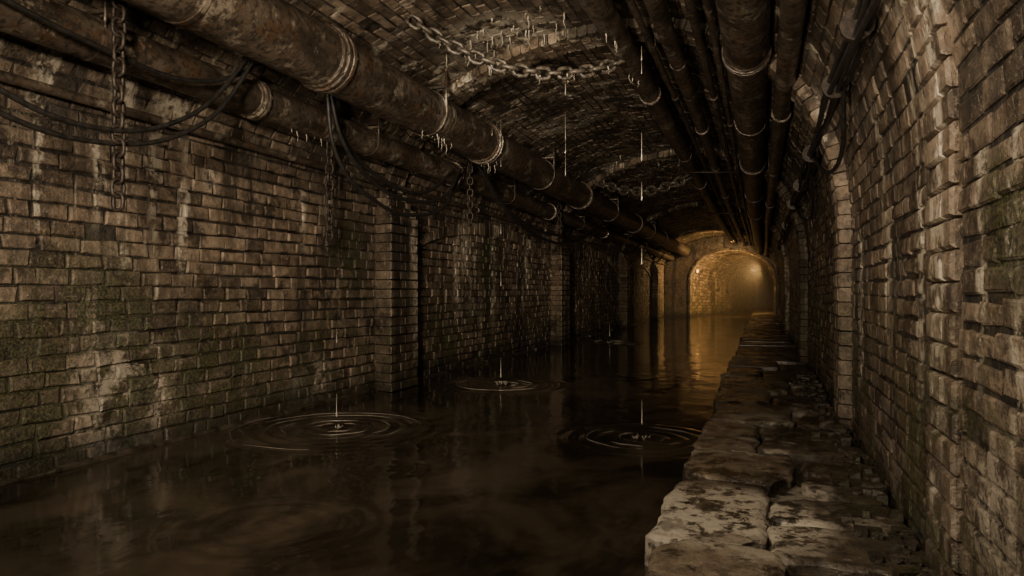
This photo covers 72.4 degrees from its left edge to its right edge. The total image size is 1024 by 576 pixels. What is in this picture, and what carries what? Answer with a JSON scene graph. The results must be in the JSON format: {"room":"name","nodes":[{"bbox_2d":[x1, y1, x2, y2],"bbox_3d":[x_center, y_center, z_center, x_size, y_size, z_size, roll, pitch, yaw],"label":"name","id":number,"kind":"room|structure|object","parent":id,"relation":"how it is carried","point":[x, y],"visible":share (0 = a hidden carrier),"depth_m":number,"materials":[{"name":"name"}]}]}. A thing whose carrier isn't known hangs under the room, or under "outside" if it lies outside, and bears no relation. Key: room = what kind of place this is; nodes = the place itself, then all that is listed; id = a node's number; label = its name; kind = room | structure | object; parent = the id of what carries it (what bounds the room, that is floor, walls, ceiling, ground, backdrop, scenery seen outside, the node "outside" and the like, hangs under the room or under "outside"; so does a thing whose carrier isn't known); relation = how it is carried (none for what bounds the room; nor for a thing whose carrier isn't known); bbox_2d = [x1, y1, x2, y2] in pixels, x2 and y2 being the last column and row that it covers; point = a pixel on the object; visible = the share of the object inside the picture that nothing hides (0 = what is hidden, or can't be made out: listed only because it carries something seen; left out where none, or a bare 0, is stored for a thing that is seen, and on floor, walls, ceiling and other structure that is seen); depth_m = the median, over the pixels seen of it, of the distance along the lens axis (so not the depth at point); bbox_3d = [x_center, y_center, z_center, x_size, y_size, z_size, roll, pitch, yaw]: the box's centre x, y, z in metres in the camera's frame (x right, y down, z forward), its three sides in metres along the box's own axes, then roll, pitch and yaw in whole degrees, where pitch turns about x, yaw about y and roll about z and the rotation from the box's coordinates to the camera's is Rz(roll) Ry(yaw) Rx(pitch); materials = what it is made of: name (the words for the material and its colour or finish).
{"room":"underground passage","nodes":[
{"label":"underground passage","id":0,"kind":"room"},
{"bbox_2d":[0,123,664,481],"bbox_3d":[1.810,0.525,22.712,0.069,3.612,48.010,0,0,20],"label":"wall","id":1,"kind":"structure","parent":0,"point":[212,299],"depth_m":7.81,"materials":[{"name":"brick"}]},
{"bbox_2d":[0,316,664,485],"bbox_3d":[1.995,1.852,23.134,0.110,0.362,48.933,0,0,20],"label":"footing","id":2,"kind":"object","parent":1,"relation":"attached to","point":[135,448],"visible":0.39,"depth_m":8.21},
{"bbox_2d":[0,308,753,575],"bbox_3d":[9.046,1.796,34.774,5.600,0.048,75.600,0,0,20],"label":"canal water","id":3,"kind":"object","parent":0,"point":[493,481],"visible":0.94,"depth_m":5.88,"materials":[{"name":"brown liquid"}]},
{"bbox_2d":[229,340,693,449],"bbox_3d":[1.702,1.665,14.532,5.205,0.026,16.741,0,0,20],"label":"ripples","id":4,"kind":"object","parent":3,"relation":"on","point":[594,340],"visible":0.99,"depth_m":8.59,"materials":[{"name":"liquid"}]},
{"bbox_2d":[335,46,650,438],"bbox_3d":[2.078,-0.608,14.549,3.577,4.616,14.844,0,0,20],"label":"water","id":5,"kind":"object","parent":3,"relation":"on","point":[641,46],"visible":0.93,"depth_m":8.22,"materials":[{"name":"clear liquid"}]},
{"bbox_2d":[0,0,1023,278],"bbox_3d":[5.008,-1.930,21.586,6.860,2.931,48.004,0,0,20],"label":"ceiling","id":6,"kind":"structure","parent":0,"point":[606,117],"depth_m":8.52,"materials":[{"name":"brick"}]},
{"bbox_2d":[110,0,126,211],"bbox_3d":[-3.249,-1.767,5.779,0.117,2.288,0.117,0,0,-24],"label":"hanging chain","id":7,"kind":"object","parent":6,"relation":"hanging from","point":[119,87],"visible":0.98,"depth_m":5.76,"materials":[{"name":"metal"}]},
{"bbox_2d":[0,70,666,265],"bbox_3d":[1.953,-1.629,22.721,0.165,0.155,47.890,0,0,20],"label":"conduit","id":8,"kind":"object","parent":6,"relation":"attached to","point":[7,77],"visible":0.73,"depth_m":7.68,"materials":[{"name":"brown metal"}]},
{"bbox_2d":[0,0,674,260],"bbox_3d":[2.310,-2.183,22.597,0.496,0.752,47.892,0,0,20],"label":"pipe","id":9,"kind":"object","parent":6,"relation":"attached to","point":[254,99],"visible":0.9,"depth_m":7.56,"materials":[{"name":"brown metal"}]},
{"bbox_2d":[325,141,333,241],"bbox_3d":[-2.430,-1.311,9.318,0.115,1.400,0.119,0,0,-28],"label":"hanging chain","id":10,"kind":"object","parent":9,"relation":"hanging from","point":[328,147],"visible":0.98,"depth_m":9.30,"materials":[{"name":"metal"}]},
{"bbox_2d":[123,0,690,255],"bbox_3d":[3.083,-2.578,22.323,0.779,0.988,47.893,0,0,20],"label":"pipe","id":11,"kind":"object","parent":6,"relation":"attached to","point":[278,35],"visible":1,"depth_m":8.22,"materials":[{"name":"brown metal"}]},
{"bbox_2d":[0,0,264,146],"bbox_3d":[-3.503,-1.936,5.240,0.306,1.590,4.726,0,0,24],"label":"cable","id":12,"kind":"object","parent":11,"relation":"hanging from","point":[237,72],"visible":0.85,"depth_m":5.83,"materials":[{"name":"rubber"}]},
{"bbox_2d":[325,94,461,216],"bbox_3d":[-1.594,-1.787,10.530,0.254,1.441,4.497,0,0,18],"label":"cable","id":13,"kind":"object","parent":11,"relation":"hanging from","point":[330,99],"visible":0.94,"depth_m":9.56,"materials":[{"name":"rubber"}]},
{"bbox_2d":[467,158,473,226],"bbox_3d":[-0.794,-1.913,13.249,0.116,1.511,0.116,0,0,-31],"label":"hanging chain","id":14,"kind":"object","parent":6,"relation":"hanging from","point":[470,212],"visible":0.89,"depth_m":13.23,"materials":[{"name":"metal"}]},
{"bbox_2d":[291,6,681,193],"bbox_3d":[1.176,-2.610,13.724,3.873,1.645,12.362,0,0,20],"label":"calcite stalactites","id":15,"kind":"object","parent":6,"relation":"attached to","point":[525,38],"visible":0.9,"depth_m":9.34,"materials":[{"name":"beige stone"}]},
{"bbox_2d":[405,14,625,80],"bbox_3d":[0.081,-2.922,8.588,2.764,0.728,0.186,0,0,-10],"label":"chain","id":16,"kind":"object","parent":6,"relation":"hanging from","point":[449,44],"visible":1,"depth_m":8.53,"materials":[{"name":"metal"}]},
{"bbox_2d":[557,199,561,254],"bbox_3d":[1.292,-1.768,19.087,0.116,1.733,0.116,0,0,-26],"label":"hanging chain","id":17,"kind":"object","parent":6,"relation":"hanging from","point":[559,201],"visible":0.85,"depth_m":19.07,"materials":[{"name":"metal"}]},
{"bbox_2d":[475,163,665,262],"bbox_3d":[3.885,-1.680,25.696,0.064,1.199,27.018,0,0,20],"label":"cable","id":18,"kind":"object","parent":6,"relation":"hanging from","point":[510,213],"visible":1,"depth_m":16.54,"materials":[{"name":"rubber"}]},
{"bbox_2d":[596,173,693,196],"bbox_3d":[3.406,-2.755,18.459,0.294,0.725,3.157,0,0,-43],"label":"chain","id":19,"kind":"object","parent":6,"relation":"hanging from","point":[683,178],"visible":0.98,"depth_m":18.24,"materials":[{"name":"metal"}]},
{"bbox_2d":[578,0,736,245],"bbox_3d":[5.895,-3.019,21.321,0.345,0.606,47.891,0,0,20],"label":"pipe","id":20,"kind":"object","parent":6,"relation":"attached to","point":[604,15],"visible":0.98,"depth_m":9.90,"materials":[{"name":"brown metal"}]},
{"bbox_2d":[626,0,739,242],"bbox_3d":[6.166,-3.099,21.225,0.130,0.312,47.890,0,0,20],"label":"conduit","id":21,"kind":"object","parent":6,"relation":"attached to","point":[633,7],"visible":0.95,"depth_m":10.30,"materials":[{"name":"black metal"}]},
{"bbox_2d":[643,0,745,245],"bbox_3d":[6.450,-2.940,21.123,0.268,0.504,47.891,0,0,20],"label":"pipe","id":22,"kind":"object","parent":6,"relation":"attached to","point":[658,11],"visible":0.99,"depth_m":9.60,"materials":[{"name":"brown metal"}]},
{"bbox_2d":[679,160,735,172],"bbox_3d":[4.554,-3.003,16.337,1.302,0.718,0.044,0,0,20],"label":"bracket","id":23,"kind":"object","parent":6,"relation":"hanging from","point":[679,160],"visible":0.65,"depth_m":16.32,"materials":[{"name":"metal"}]},
{"bbox_2d":[684,0,750,245],"bbox_3d":[6.758,-2.894,21.012,0.164,0.350,47.890,0,0,20],"label":"conduit","id":24,"kind":"object","parent":6,"relation":"attached to","point":[701,46],"visible":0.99,"depth_m":9.73,"materials":[{"name":"black metal"}]},
{"bbox_2d":[703,0,753,245],"bbox_3d":[6.929,-2.829,20.951,0.126,0.287,47.890,0,0,20],"label":"conduit","id":25,"kind":"object","parent":6,"relation":"attached to","point":[707,3],"visible":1,"depth_m":9.49,"materials":[{"name":"black metal"}]},
{"bbox_2d":[715,0,771,254],"bbox_3d":[7.254,-2.522,20.833,0.544,0.726,47.893,0,0,20],"label":"pipe","id":26,"kind":"object","parent":6,"relation":"attached to","point":[744,25],"visible":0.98,"depth_m":7.90,"materials":[{"name":"brown metal"}]},
{"bbox_2d":[764,0,807,256],"bbox_3d":[7.621,-2.249,20.700,0.274,0.475,47.891,0,0,20],"label":"pipe","id":27,"kind":"object","parent":6,"relation":"attached to","point":[792,12],"visible":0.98,"depth_m":7.36,"materials":[{"name":"brown metal"}]},
{"bbox_2d":[776,0,880,249],"bbox_3d":[5.218,-1.374,12.798,0.227,0.669,30.602,0,0,20],"label":"cable bundle","id":28,"kind":"object","parent":6,"relation":"attached to","point":[865,11],"visible":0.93,"depth_m":5.81,"materials":[{"name":"rubber"}]},
{"bbox_2d":[781,8,875,228],"bbox_3d":[4.152,-1.633,9.942,0.210,0.205,16.560,0,0,20],"label":"clamp","id":29,"kind":"object","parent":28,"relation":"attached to","point":[847,24],"visible":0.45,"depth_m":4.46,"materials":[{"name":"metal"}]},
{"bbox_2d":[414,223,651,283],"bbox_3d":[3.008,-0.857,26.009,0.113,1.107,29.052,0,0,20],"label":"brick arches","id":30,"kind":"structure","parent":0,"point":[462,228],"depth_m":16.94,"materials":[{"name":"brick"}]},
{"bbox_2d":[664,237,776,316],"bbox_3d":[13.073,-0.396,44.159,6.820,5.700,0.500,0,0,20],"label":"wall","id":31,"kind":"structure","parent":0,"point":[677,277],"depth_m":44.82,"materials":[{"name":"brick"}]},
{"bbox_2d":[689,250,775,315],"bbox_3d":[19.028,0.043,56.915,5.284,4.970,28.256,0,0,22],"label":"wall","id":32,"kind":"structure","parent":0,"point":[730,281],"depth_m":50.60,"materials":[{"name":"brick"}]},
{"bbox_2d":[777,122,1023,575],"bbox_3d":[8.215,0.763,20.422,0.048,2.510,48.009,0,0,20],"label":"wall","id":33,"kind":"structure","parent":0,"point":[889,311],"depth_m":3.20,"materials":[{"name":"brick"}]},
{"label":"floor","id":34,"kind":"structure","parent":0,"visible":0},
{"bbox_2d":[374,16,852,434],"bbox_3d":[0.711,-0.622,9.635,7.540,5.745,0.886,0,0,38],"label":"rib","id":35,"kind":"object","parent":34,"relation":"on","point":[396,349],"visible":0.62,"depth_m":10.10,"materials":[{"name":"brown brick"}]},
{"bbox_2d":[550,147,807,364],"bbox_3d":[3.606,-0.575,17.841,0.754,5.745,9.023,0,0,-34],"label":"rib","id":36,"kind":"object","parent":34,"relation":"on","point":[560,328],"visible":0.54,"depth_m":18.58,"materials":[{"name":"brown brick"}]},
{"bbox_2d":[618,200,789,334],"bbox_3d":[7.073,-0.519,27.511,0.728,5.745,9.357,0,0,-31],"label":"rib","id":37,"kind":"object","parent":34,"relation":"on","point":[624,271],"visible":0.63,"depth_m":29.38,"materials":[{"name":"brown brick"}]},
{"bbox_2d":[651,226,780,320],"bbox_3d":[10.597,-0.462,37.370,0.832,5.745,8.120,0,0,-43],"label":"rib","id":38,"kind":"object","parent":34,"relation":"on","point":[655,272],"visible":0.52,"depth_m":39.35,"materials":[{"name":"brown brick"}]},
{"bbox_2d":[645,308,930,575],"bbox_3d":[11.546,1.967,31.969,1.606,0.834,72.001,0,0,20],"label":"stone walkway","id":39,"kind":"object","parent":34,"relation":"on","point":[756,495],"visible":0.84,"depth_m":4.98,"materials":[{"name":"stone"}]},
{"bbox_2d":[793,372,942,575],"bbox_3d":[3.132,1.426,6.928,0.440,0.117,10.851,0,0,20],"label":"rubble","id":40,"kind":"object","parent":39,"relation":"on","point":[912,565],"visible":0.93,"depth_m":4.71,"materials":[{"name":"stone"}]},
{"bbox_2d":[899,0,963,575],"bbox_3d":[-1.164,-0.653,4.295,7.012,5.745,0.547,0,0,14],"label":"rib","id":41,"kind":"object","parent":34,"relation":"on","point":[932,44],"visible":0.84,"depth_m":3.38,"materials":[{"name":"brown brick"}]}
]}

